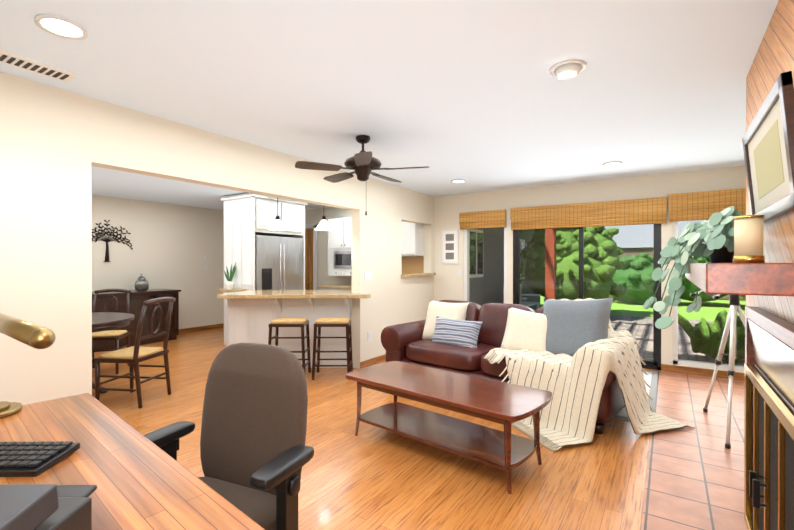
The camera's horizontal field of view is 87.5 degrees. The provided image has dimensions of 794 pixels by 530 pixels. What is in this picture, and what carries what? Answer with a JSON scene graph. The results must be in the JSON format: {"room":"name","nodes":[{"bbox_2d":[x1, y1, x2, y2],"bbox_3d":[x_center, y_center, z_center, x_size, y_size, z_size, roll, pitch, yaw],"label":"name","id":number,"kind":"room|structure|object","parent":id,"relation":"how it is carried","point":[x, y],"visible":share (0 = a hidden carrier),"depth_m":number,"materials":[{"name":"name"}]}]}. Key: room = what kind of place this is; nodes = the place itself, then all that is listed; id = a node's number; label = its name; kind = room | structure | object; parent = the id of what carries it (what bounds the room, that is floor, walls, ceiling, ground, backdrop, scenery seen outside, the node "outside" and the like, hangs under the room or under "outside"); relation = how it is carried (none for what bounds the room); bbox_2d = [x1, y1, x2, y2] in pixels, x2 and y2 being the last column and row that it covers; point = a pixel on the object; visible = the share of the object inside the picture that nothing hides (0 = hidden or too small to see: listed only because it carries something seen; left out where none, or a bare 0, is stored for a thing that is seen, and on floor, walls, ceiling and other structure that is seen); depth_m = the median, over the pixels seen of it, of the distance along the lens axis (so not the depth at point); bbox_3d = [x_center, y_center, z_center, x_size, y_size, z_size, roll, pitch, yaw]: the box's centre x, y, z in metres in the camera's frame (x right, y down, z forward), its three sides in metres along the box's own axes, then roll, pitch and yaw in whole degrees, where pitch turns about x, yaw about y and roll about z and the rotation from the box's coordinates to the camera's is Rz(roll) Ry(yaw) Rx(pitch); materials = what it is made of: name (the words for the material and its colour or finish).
{"room":"living room","nodes":[
{"label":"living room","id":0,"kind":"room"},
{"bbox_2d":[92,195,223,328],"bbox_3d":[-5.015,0.085,6.637,0.140,2.440,6.840,0,0,33],"label":"wall","id":1,"kind":"structure","parent":0,"point":[172,244],"depth_m":7.68,"materials":[{"name":"beige paint"}]},
{"bbox_2d":[92,220,132,261],"bbox_3d":[-4.781,-0.397,6.844,0.061,0.695,0.789,0,0,33],"label":"wall art","id":2,"kind":"object","parent":1,"relation":"attached to","point":[97,235],"visible":0.92,"depth_m":6.84,"materials":[{"name":"grey metal"}]},
{"bbox_2d":[179,323,223,333],"bbox_3d":[-4.981,1.263,6.552,0.015,0.085,6.670,0,0,33],"label":"baseboard","id":3,"kind":"structure","parent":1,"relation":"attached to","point":[200,328],"depth_m":8.21,"materials":[{"name":"brown wood"}]},
{"bbox_2d":[0,72,435,404],"bbox_3d":[-1.252,0.092,4.096,0.240,2.440,6.700,0,0,33],"label":"wall","id":4,"kind":"structure","parent":0,"point":[56,144],"depth_m":2.77,"materials":[{"name":"beige paint"}]},
{"bbox_2d":[364,271,371,279],"bbox_3d":[-0.371,0.139,5.360,0.012,0.115,0.150,0,0,33],"label":"switch plate","id":5,"kind":"object","parent":4,"relation":"attached to","point":[367,275],"visible":1,"depth_m":5.35,"materials":[{"name":"white paint"}]},
{"bbox_2d":[368,332,371,340],"bbox_3d":[-0.354,0.928,5.387,0.012,0.115,0.075,0,0,33],"label":"electrical outlet plate","id":6,"kind":"object","parent":4,"relation":"attached to","point":[369,336],"visible":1,"depth_m":5.38,"materials":[{"name":"white paint"}]},
{"bbox_2d":[360,354,385,367],"bbox_3d":[0.081,1.264,6.053,0.015,0.085,1.970,0,0,33],"label":"baseboard","id":7,"kind":"structure","parent":4,"relation":"attached to","point":[375,360],"depth_m":5.44,"materials":[{"name":"brown wood"}]},
{"bbox_2d":[92,327,656,529],"bbox_3d":[-1.903,1.361,4.465,7.850,0.100,7.000,0,0,33],"label":"floor","id":8,"kind":"structure","parent":0,"point":[370,477],"depth_m":2.68,"materials":[{"name":"brown wood"}]},
{"bbox_2d":[92,289,130,374],"bbox_3d":[-3.625,0.809,5.159,0.464,1.004,0.549,0,0,-15],"label":"dining chair","id":9,"kind":"object","parent":8,"relation":"on","point":[115,335],"visible":0.62,"depth_m":5.25,"materials":[{"name":"brown wood"}]},
{"bbox_2d":[92,312,134,392],"bbox_3d":[-3.381,0.939,4.186,1.240,0.779,1.240,0,0,33],"label":"dining table","id":10,"kind":"object","parent":8,"relation":"on","point":[103,321],"visible":0.19,"depth_m":4.22,"materials":[{"name":"brown wood"}]},
{"bbox_2d":[0,313,264,529],"bbox_3d":[-1.097,0.749,1.025,1.543,1.141,0.876,0,0,41],"label":"desk","id":11,"kind":"object","parent":8,"relation":"on","point":[86,461],"visible":1,"depth_m":1.11,"materials":[{"name":"brown wood"}]},
{"bbox_2d":[0,313,55,417],"bbox_3d":[-1.290,0.373,1.392,0.770,0.390,0.160,0,0,37],"label":"lamp","id":12,"kind":"object","parent":11,"relation":"on","point":[35,336],"depth_m":1.27,"materials":[{"name":"gold metal"}]},
{"bbox_2d":[94,297,175,407],"bbox_3d":[-2.507,0.812,4.030,0.549,1.004,0.464,0,0,7],"label":"dining chair","id":13,"kind":"object","parent":8,"relation":"on","point":[135,355],"visible":0.98,"depth_m":3.90,"materials":[{"name":"brown wood"}]},
{"bbox_2d":[92,274,180,349],"bbox_3d":[-4.510,0.725,6.703,0.596,1.160,1.750,0,0,33],"label":"sideboard","id":14,"kind":"object","parent":8,"relation":"on","point":[141,293],"visible":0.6,"depth_m":6.81,"materials":[{"name":"brown wood"}]},
{"bbox_2d":[144,343,313,529],"bbox_3d":[-0.658,0.814,1.388,0.656,1.006,0.650,0,0,23],"label":"office chair","id":15,"kind":"object","parent":8,"relation":"on","point":[256,453],"visible":0.85,"depth_m":1.55,"materials":[{"name":"black plastic"}]},
{"bbox_2d":[217,193,307,344],"bbox_3d":[-2.290,0.095,6.965,0.825,2.420,1.391,0,0,33],"label":"tall cabinet","id":16,"kind":"object","parent":8,"relation":"on","point":[258,255],"visible":0.73,"depth_m":6.67,"materials":[{"name":"white paint"},{"name":"stainless steel"}]},
{"bbox_2d":[217,298,351,367],"bbox_3d":[-1.387,0.856,5.580,1.644,0.905,1.354,0,0,33],"label":"base cabinet","id":17,"kind":"object","parent":8,"relation":"on","point":[252,315],"depth_m":5.26,"materials":[{"name":"white paint"}]},
{"bbox_2d":[217,290,370,305],"bbox_3d":[-1.314,0.381,5.395,2.002,0.045,1.630,0,0,33],"label":"countertop","id":18,"kind":"structure","parent":17,"relation":"on","point":[286,297],"depth_m":5.22,"materials":[{"name":"beige stone"}]},
{"bbox_2d":[268,318,310,372],"bbox_3d":[-1.265,0.973,4.883,0.442,0.676,0.362,0,0,-1],"label":"bar stool","id":19,"kind":"object","parent":8,"relation":"on","point":[277,323],"visible":0.79,"depth_m":4.73,"materials":[{"name":"brown wood"}]},
{"bbox_2d":[317,285,332,289],"bbox_3d":[-1.091,0.853,7.618,0.400,0.900,0.620,0,0,33],"label":"base cabinet","id":20,"kind":"object","parent":8,"relation":"on","point":[321,287],"depth_m":7.43,"materials":[{"name":"white paint"}]},
{"bbox_2d":[329,285,351,288],"bbox_3d":[-0.476,0.386,7.210,1.904,0.035,0.630,0,0,33],"label":"countertop","id":21,"kind":"structure","parent":20,"relation":"on","point":[330,286],"depth_m":7.24,"materials":[{"name":"beige stone"}]},
{"bbox_2d":[312,318,352,379],"bbox_3d":[-0.755,0.973,4.896,0.442,0.676,0.362,0,0,-1],"label":"bar stool","id":22,"kind":"object","parent":8,"relation":"on","point":[319,323],"visible":0.96,"depth_m":4.74,"materials":[{"name":"brown wood"}]},
{"bbox_2d":[346,361,551,493],"bbox_3d":[0.314,1.078,2.968,1.460,0.476,0.600,0,0,40],"label":"coffee table","id":23,"kind":"object","parent":8,"relation":"on","point":[506,405],"visible":1,"depth_m":2.81,"materials":[{"name":"brown wood"}]},
{"bbox_2d":[381,298,694,451],"bbox_3d":[1.114,0.798,3.986,2.803,1.030,1.668,0,0,40],"label":"sofa","id":24,"kind":"object","parent":8,"relation":"on","point":[580,360],"visible":0.96,"depth_m":3.60,"materials":[{"name":"brown leather"}]},
{"bbox_2d":[484,298,694,451],"bbox_3d":[1.597,0.821,3.579,1.540,0.987,1.668,0,0,40],"label":"throw","id":25,"kind":"object","parent":24,"relation":"on","point":[571,350],"depth_m":3.40,"materials":[{"name":"beige fabric"}]},
{"bbox_2d":[614,370,657,420],"bbox_3d":[2.378,1.306,4.391,0.620,0.010,1.950,0,0,33],"label":"runner rug","id":26,"kind":"object","parent":8,"relation":"on","point":[651,378],"visible":0.21,"depth_m":4.30,"materials":[{"name":"white fabric"}]},
{"bbox_2d":[0,0,778,209],"bbox_3d":[-1.290,-1.188,4.117,9.250,0.120,7.100,0,0,33],"label":"ceiling","id":27,"kind":"structure","parent":0,"point":[476,95],"depth_m":2.51,"materials":[{"name":"white paint"}]},
{"bbox_2d":[0,49,77,81],"bbox_3d":[-2.040,-1.116,2.338,0.150,0.015,0.350,0,0,33],"label":"ceiling vent","id":28,"kind":"object","parent":27,"relation":"in","point":[18,61],"visible":1,"depth_m":2.33,"materials":[{"name":"white metal"}]},
{"bbox_2d":[34,14,87,39],"bbox_3d":[-1.576,-1.116,1.951,0.196,0.011,0.196,0,0,33],"label":"recessed light","id":29,"kind":"object","parent":27,"relation":"in","point":[61,27],"visible":0.92,"depth_m":1.94,"materials":[{"name":"white paint"}]},
{"bbox_2d":[268,198,286,229],"bbox_3d":[-1.456,-0.781,5.062,0.230,0.700,0.230,0,0,33],"label":"pendant light","id":30,"kind":"object","parent":27,"relation":"hanging from","point":[277,224],"visible":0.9,"depth_m":5.03,"materials":[{"name":"white metal"}]},
{"bbox_2d":[314,216,332,230],"bbox_3d":[-0.895,-0.781,5.079,0.230,0.700,0.230,0,0,33],"label":"pendant light","id":31,"kind":"object","parent":27,"relation":"hanging from","point":[323,225],"visible":0.83,"depth_m":5.04,"materials":[{"name":"white metal"}]},
{"bbox_2d":[295,135,428,214],"bbox_3d":[-0.283,-0.781,3.685,1.131,0.692,1.096,0,0,33],"label":"ceiling fan","id":32,"kind":"object","parent":27,"relation":"hanging from","point":[362,163],"visible":1,"depth_m":3.58,"materials":[{"name":"brown wood"}]},
{"bbox_2d":[451,179,465,182],"bbox_3d":[0.828,-1.125,5.577,0.196,0.011,0.196,0,0,33],"label":"recessed light","id":33,"kind":"object","parent":27,"relation":"in","point":[458,181],"visible":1,"depth_m":5.59,"materials":[{"name":"white paint"}]},
{"bbox_2d":[550,60,586,79],"bbox_3d":[0.975,-1.105,2.364,0.196,0.118,0.196,0,0,33],"label":"ceiling light","id":34,"kind":"object","parent":27,"relation":"attached to","point":[567,69],"visible":0.98,"depth_m":2.31,"materials":[{"name":"white paint"}]},
{"bbox_2d":[603,161,621,166],"bbox_3d":[2.396,-1.123,4.612,0.196,0.011,0.196,0,0,33],"label":"recessed light","id":35,"kind":"object","parent":27,"relation":"in","point":[615,163],"visible":1,"depth_m":4.61,"materials":[{"name":"white paint"}]},
{"bbox_2d":[305,165,745,372],"bbox_3d":[0.639,0.085,6.946,8.990,2.440,0.140,0,0,33],"label":"wall","id":36,"kind":"structure","parent":0,"point":[448,280],"depth_m":6.00,"materials":[{"name":"beige paint"}]},
{"bbox_2d":[305,224,316,289],"bbox_3d":[-2.041,0.240,8.539,1.010,2.120,0.095,0,0,33],"label":"kitchen door","id":37,"kind":"structure","parent":36,"relation":"in","point":[310,259],"depth_m":8.34,"materials":[{"name":"brown wood"}]},
{"bbox_2d":[328,217,351,275],"bbox_3d":[-0.862,-0.327,7.601,0.800,1.050,0.394,0,0,33],"label":"upper cabinet","id":38,"kind":"object","parent":36,"relation":"attached to","point":[340,249],"depth_m":7.49,"materials":[{"name":"white paint"}]},
{"bbox_2d":[402,221,423,255],"bbox_3d":[0.245,-0.515,6.904,0.363,0.720,0.350,0,0,33],"label":"upper cabinet","id":39,"kind":"object","parent":36,"relation":"attached to","point":[412,233],"depth_m":6.74,"materials":[{"name":"white paint"}]},
{"bbox_2d":[442,229,458,263],"bbox_3d":[0.857,-0.295,6.703,0.300,0.560,0.024,0,0,33],"label":"picture frame","id":40,"kind":"object","parent":36,"relation":"attached to","point":[450,246],"visible":1,"depth_m":6.68,"materials":[{"name":"white paint"}]},
{"bbox_2d":[464,215,506,305],"bbox_3d":[1.388,0.231,6.456,0.700,1.950,0.100,0,0,33],"label":"window","id":41,"kind":"structure","parent":36,"relation":"in","point":[467,243],"depth_m":6.58,"materials":[{"name":"glass"}]},
{"bbox_2d":[459,209,505,228],"bbox_3d":[1.304,-0.694,6.366,0.745,0.260,0.054,0,0,33],"label":"window blind","id":42,"kind":"object","parent":41,"relation":"attached to","point":[484,219],"visible":1,"depth_m":6.34,"materials":[{"name":"brown wicker"}]},
{"bbox_2d":[513,224,660,369],"bbox_3d":[2.531,0.283,5.701,1.860,2.050,0.135,0,0,33],"label":"sliding glass door","id":43,"kind":"structure","parent":36,"relation":"in","point":[655,364],"depth_m":5.58,"materials":[{"name":"black"}]},
{"bbox_2d":[510,197,666,229],"bbox_3d":[2.486,-0.672,5.594,1.930,0.320,0.054,0,0,33],"label":"window blind","id":44,"kind":"object","parent":36,"relation":"attached to","point":[629,212],"visible":0.98,"depth_m":5.51,"materials":[{"name":"brown wicker"}]},
{"bbox_2d":[661,364,743,380],"bbox_3d":[3.744,1.267,4.827,1.130,0.085,0.015,0,0,33],"label":"baseboard","id":45,"kind":"structure","parent":36,"relation":"attached to","point":[664,367],"depth_m":4.93,"materials":[{"name":"brown wood"}]},
{"bbox_2d":[669,188,745,221],"bbox_3d":[3.713,-0.695,4.793,0.960,0.330,0.054,0,0,33],"label":"window blind","id":46,"kind":"object","parent":36,"relation":"attached to","point":[704,205],"visible":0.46,"depth_m":4.86,"materials":[{"name":"brown wicker"}]},
{"bbox_2d":[673,220,745,371],"bbox_3d":[3.778,0.225,4.895,0.870,1.990,0.100,0,0,33],"label":"window","id":47,"kind":"structure","parent":36,"relation":"in","point":[677,361],"depth_m":5.04,"materials":[{"name":"clear glass"}]},
{"bbox_2d":[642,370,746,529],"bbox_3d":[1.969,1.367,1.935,1.400,0.100,7.000,0,0,33],"label":"floor","id":48,"kind":"structure","parent":0,"point":[695,479],"depth_m":2.79,"materials":[{"name":"orange tile"}]},
{"bbox_2d":[690,290,744,448],"bbox_3d":[2.733,0.612,3.238,0.720,1.405,0.854,0,0,33],"label":"telescope","id":49,"kind":"object","parent":48,"relation":"on","point":[735,307],"visible":0.52,"depth_m":3.25,"materials":[{"name":"silver metal"}]},
{"bbox_2d":[746,0,793,415],"bbox_3d":[1.398,0.101,0.656,0.840,2.440,3.840,0,0,33],"label":"wall","id":50,"kind":"structure","parent":0,"point":[773,60],"depth_m":1.82,"materials":[{"name":"brown wood"}]},
{"bbox_2d":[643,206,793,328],"bbox_3d":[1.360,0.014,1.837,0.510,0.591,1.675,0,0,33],"label":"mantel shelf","id":51,"kind":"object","parent":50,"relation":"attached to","point":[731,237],"visible":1,"depth_m":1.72,"materials":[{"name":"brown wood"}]},
{"bbox_2d":[643,206,741,328],"bbox_3d":[1.571,0.013,2.206,0.461,0.591,0.827,0,0,33],"label":"plant","id":52,"kind":"object","parent":51,"relation":"on","point":[717,232],"depth_m":2.09,"materials":[{"name":"green plant"}]},
{"bbox_2d":[733,215,764,262],"bbox_3d":[1.442,-0.104,1.702,0.100,0.192,0.100,0,0,33],"label":"candle holder","id":53,"kind":"object","parent":51,"relation":"on","point":[748,229],"depth_m":1.67,"materials":[{"name":"gold metal"}]},
{"bbox_2d":[742,71,793,222],"bbox_3d":[1.586,-0.432,1.775,0.030,0.460,0.880,-6,-3,33],"label":"framed picture","id":54,"kind":"object","parent":50,"relation":"attached to","point":[768,142],"visible":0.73,"depth_m":1.66,"materials":[{"name":"silver wood"}]},
{"bbox_2d":[744,306,793,529],"bbox_3d":[1.500,0.768,1.679,0.101,1.100,1.220,0,0,33],"label":"fireplace surround","id":55,"kind":"object","parent":50,"relation":"attached to","point":[769,449],"visible":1,"depth_m":1.69,"materials":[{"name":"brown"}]},
{"label":"outside","id":56,"kind":"structure","parent":0,"visible":0},
{"bbox_2d":[469,220,745,365],"bbox_3d":[16.181,-3.482,19.933,55.000,9.746,38.900,0,0,33],"label":"garden","id":57,"kind":"object","parent":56,"point":[486,277],"depth_m":10.14,"materials":[{"name":"green plant"}]}
]}

